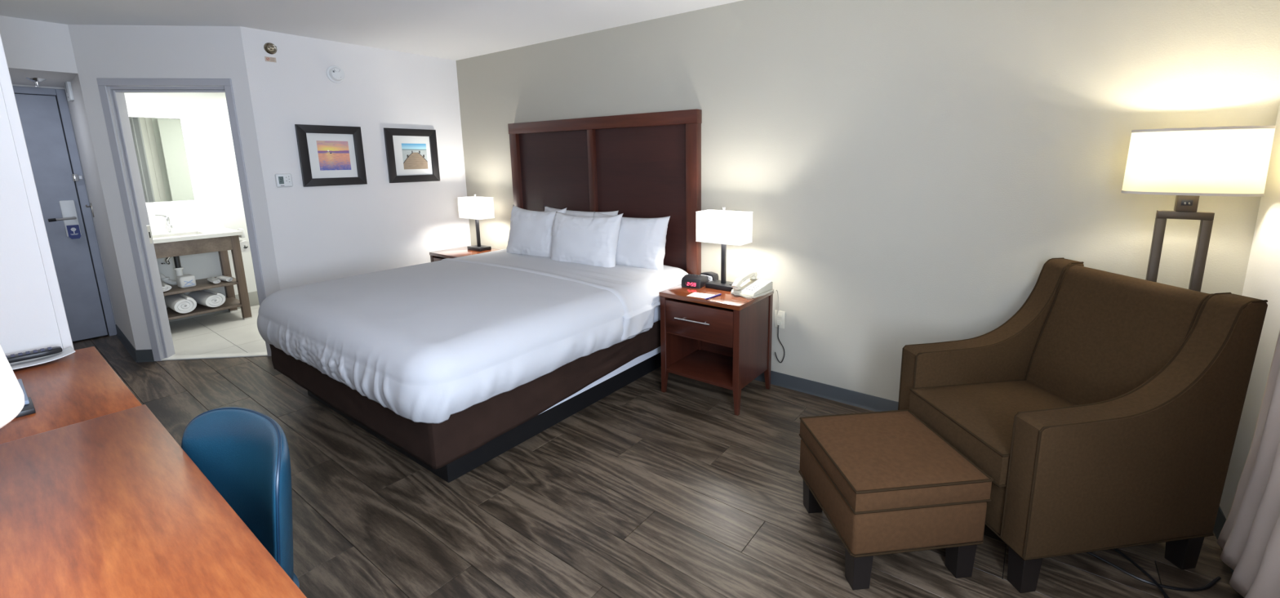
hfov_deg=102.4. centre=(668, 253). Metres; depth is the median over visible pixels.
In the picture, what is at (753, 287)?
telephone
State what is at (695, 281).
clock radio
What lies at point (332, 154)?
print
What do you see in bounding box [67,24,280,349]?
wall
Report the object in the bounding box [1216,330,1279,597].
curtain
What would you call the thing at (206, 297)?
rolled towel
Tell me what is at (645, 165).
headboard
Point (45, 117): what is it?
door
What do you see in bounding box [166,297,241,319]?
shelf
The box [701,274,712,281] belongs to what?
outlet
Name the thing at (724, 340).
nightstand
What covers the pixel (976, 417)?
seat cushion
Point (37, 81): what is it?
sprinkler
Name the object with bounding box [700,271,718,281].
block
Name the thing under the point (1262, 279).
wall
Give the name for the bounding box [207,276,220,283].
rolled towel
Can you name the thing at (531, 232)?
pillow
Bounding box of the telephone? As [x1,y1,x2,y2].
[730,269,773,298]
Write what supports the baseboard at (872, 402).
attached to the wall at (907, 171)
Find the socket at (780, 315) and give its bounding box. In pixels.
[777,313,782,324]
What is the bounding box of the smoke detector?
[326,65,345,83]
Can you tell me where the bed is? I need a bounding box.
[257,248,688,482]
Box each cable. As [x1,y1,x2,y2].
[774,289,778,315]
[774,324,784,362]
[1085,551,1221,591]
[1113,548,1169,597]
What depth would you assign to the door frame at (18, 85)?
4.29 m
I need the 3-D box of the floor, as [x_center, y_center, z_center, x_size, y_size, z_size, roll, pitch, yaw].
[-1.592,1.008,2.978,7.650,0.069,3.720,7,13,35]
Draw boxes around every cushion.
[800,410,991,511]
[908,380,1076,484]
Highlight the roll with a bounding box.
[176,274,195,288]
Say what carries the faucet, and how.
on the countertop
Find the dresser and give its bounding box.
[0,346,142,444]
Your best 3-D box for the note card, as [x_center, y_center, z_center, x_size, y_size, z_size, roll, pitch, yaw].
[0.205,0.252,3.122,0.155,0.002,0.108,6,12,31]
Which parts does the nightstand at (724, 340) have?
leg, panel, handle, drawer, leg, panel, leg, panel, leg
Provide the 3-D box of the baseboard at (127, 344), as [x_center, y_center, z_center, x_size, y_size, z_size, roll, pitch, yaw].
[-4.509,0.730,4.270,1.067,0.095,0.016,7,13,37]
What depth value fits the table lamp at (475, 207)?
4.71 m
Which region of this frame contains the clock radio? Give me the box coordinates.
[681,273,708,288]
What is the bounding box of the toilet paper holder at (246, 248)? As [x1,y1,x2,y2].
[237,228,250,252]
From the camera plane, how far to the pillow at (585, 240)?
3.69 m
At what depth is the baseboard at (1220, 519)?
2.03 m
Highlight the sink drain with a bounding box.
[159,255,183,284]
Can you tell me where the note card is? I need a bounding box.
[687,292,714,298]
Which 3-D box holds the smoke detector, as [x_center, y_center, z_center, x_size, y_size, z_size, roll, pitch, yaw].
[-2.649,-1.437,4.110,0.051,0.132,0.132,7,13,35]
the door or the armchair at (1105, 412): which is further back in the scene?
the door
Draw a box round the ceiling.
[0,0,742,60]
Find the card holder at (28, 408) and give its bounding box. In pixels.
[14,378,35,417]
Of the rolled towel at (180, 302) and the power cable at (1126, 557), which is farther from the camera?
the rolled towel at (180, 302)
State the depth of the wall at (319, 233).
4.31 m
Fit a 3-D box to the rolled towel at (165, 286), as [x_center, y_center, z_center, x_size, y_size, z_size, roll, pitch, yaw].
[-4.563,0.292,4.602,0.288,0.058,0.115,6,12,31]
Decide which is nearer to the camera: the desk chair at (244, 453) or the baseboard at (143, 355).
the desk chair at (244, 453)
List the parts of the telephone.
coiled cord, plate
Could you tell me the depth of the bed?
2.66 m
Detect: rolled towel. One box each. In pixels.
[161,282,171,291]
[164,293,196,312]
[188,288,225,306]
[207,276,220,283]
[216,275,232,281]
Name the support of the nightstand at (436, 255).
on the floor
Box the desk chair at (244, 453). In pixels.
[181,406,299,586]
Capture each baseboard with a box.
[115,324,137,361]
[135,349,154,362]
[754,370,898,411]
[1213,506,1243,597]
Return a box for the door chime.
[63,81,74,101]
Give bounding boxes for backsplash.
[149,217,224,233]
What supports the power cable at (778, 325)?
attached to the wall at (907, 171)
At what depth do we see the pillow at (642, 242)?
3.59 m
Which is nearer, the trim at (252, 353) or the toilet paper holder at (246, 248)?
the trim at (252, 353)
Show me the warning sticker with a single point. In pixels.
(267, 58)
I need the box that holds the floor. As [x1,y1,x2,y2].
[72,304,1242,597]
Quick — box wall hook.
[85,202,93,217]
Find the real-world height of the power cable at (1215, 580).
0.009 m
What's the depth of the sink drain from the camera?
4.71 m
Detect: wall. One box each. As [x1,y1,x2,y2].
[0,15,77,87]
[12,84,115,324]
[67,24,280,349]
[67,73,136,349]
[124,92,257,306]
[240,26,471,289]
[456,0,1279,401]
[1219,103,1279,519]
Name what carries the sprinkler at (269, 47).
attached to the wall at (319, 233)
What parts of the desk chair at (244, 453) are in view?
seat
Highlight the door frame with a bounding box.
[96,78,271,360]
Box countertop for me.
[151,226,243,243]
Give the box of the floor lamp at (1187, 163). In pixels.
[1121,125,1275,291]
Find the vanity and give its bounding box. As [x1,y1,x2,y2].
[149,217,252,319]
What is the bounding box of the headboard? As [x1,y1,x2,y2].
[507,108,702,275]
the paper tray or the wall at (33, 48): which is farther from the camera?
the wall at (33, 48)
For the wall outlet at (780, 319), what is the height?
0.116 m
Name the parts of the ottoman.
leg, leg, leg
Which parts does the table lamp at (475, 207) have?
lamp shade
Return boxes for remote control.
[5,346,62,363]
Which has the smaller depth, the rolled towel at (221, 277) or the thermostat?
the thermostat
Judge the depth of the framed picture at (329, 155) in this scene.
4.14 m
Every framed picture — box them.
[294,124,367,186]
[383,127,439,182]
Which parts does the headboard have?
panel, rail, panel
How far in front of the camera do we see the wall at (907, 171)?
2.75 m
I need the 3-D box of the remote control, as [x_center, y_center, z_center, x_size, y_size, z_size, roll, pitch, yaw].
[-2.441,0.387,1.942,0.052,0.024,0.198,7,13,35]
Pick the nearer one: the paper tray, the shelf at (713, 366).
the paper tray
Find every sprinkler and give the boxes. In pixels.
[26,77,45,86]
[263,42,276,53]
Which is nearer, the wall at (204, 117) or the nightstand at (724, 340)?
the nightstand at (724, 340)
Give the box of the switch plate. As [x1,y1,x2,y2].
[1181,200,1193,205]
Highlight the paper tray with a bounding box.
[9,346,75,369]
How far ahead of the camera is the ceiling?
3.41 m
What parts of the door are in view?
lever, lock plate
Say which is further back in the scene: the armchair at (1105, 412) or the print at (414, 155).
the print at (414, 155)
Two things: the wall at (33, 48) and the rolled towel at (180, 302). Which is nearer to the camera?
the wall at (33, 48)
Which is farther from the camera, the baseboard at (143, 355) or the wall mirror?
the wall mirror
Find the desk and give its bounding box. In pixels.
[0,404,306,597]
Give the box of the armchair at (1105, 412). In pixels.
[897,257,1267,592]
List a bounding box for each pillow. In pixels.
[506,204,566,257]
[544,205,618,216]
[550,211,622,266]
[593,211,670,270]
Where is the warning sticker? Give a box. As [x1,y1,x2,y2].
[264,56,276,62]
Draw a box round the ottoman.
[798,408,993,590]
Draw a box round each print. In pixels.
[316,140,351,170]
[401,142,428,168]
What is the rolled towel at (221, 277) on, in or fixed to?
on the vanity
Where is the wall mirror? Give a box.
[128,116,195,202]
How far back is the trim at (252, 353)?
4.03 m
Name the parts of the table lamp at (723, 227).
lamp shade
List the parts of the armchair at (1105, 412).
arm, rail, leg, backrest, arm, leg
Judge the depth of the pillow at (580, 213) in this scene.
4.01 m
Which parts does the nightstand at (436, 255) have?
leg, drawer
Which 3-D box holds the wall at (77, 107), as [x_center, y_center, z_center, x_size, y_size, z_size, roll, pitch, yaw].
[-4.508,-0.433,4.106,1.101,2.440,0.118,7,13,35]
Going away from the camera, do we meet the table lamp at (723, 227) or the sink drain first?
the table lamp at (723, 227)
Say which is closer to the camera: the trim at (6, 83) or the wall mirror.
the trim at (6, 83)
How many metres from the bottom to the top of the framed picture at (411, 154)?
0.474 m
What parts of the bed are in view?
mattress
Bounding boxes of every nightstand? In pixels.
[429,244,502,262]
[658,284,773,415]
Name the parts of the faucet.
spout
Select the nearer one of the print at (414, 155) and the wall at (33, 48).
the wall at (33, 48)
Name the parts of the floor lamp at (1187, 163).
lamp shade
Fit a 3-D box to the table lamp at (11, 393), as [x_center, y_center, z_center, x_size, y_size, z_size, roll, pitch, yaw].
[-1.145,0.312,0.685,0.380,0.640,0.380,7,13,35]
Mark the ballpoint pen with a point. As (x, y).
(718, 294)
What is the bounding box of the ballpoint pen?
[705,293,721,299]
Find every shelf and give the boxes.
[163,275,238,295]
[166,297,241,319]
[666,349,733,390]
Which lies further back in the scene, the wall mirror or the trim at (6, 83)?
the wall mirror
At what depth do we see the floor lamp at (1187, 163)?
1.94 m
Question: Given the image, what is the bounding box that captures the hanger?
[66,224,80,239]
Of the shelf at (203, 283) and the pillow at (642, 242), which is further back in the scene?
the shelf at (203, 283)
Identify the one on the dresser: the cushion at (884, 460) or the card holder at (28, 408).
the card holder at (28, 408)
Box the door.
[13,85,117,341]
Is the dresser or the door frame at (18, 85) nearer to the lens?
the dresser
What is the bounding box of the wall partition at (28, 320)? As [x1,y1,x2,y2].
[0,84,62,355]
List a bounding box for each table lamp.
[0,344,24,428]
[457,194,494,251]
[695,206,752,291]
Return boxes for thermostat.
[275,173,293,186]
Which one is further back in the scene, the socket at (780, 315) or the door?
the door
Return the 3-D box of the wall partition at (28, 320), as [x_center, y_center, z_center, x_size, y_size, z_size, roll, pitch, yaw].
[-2.680,-0.028,1.801,0.145,2.440,0.632,7,13,35]
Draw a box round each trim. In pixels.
[0,33,74,349]
[161,351,267,360]
[165,290,259,321]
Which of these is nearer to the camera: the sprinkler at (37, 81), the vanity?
the sprinkler at (37, 81)
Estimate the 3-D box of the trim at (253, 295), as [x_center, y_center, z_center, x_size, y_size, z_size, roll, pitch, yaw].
[-4.390,0.475,5.437,0.010,0.151,1.840,7,13,35]
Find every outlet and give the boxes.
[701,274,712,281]
[774,309,785,328]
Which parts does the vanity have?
leg, leg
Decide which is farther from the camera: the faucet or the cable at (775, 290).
the faucet
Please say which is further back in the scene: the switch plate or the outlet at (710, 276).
the outlet at (710, 276)
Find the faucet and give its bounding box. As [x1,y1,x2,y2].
[155,214,173,233]

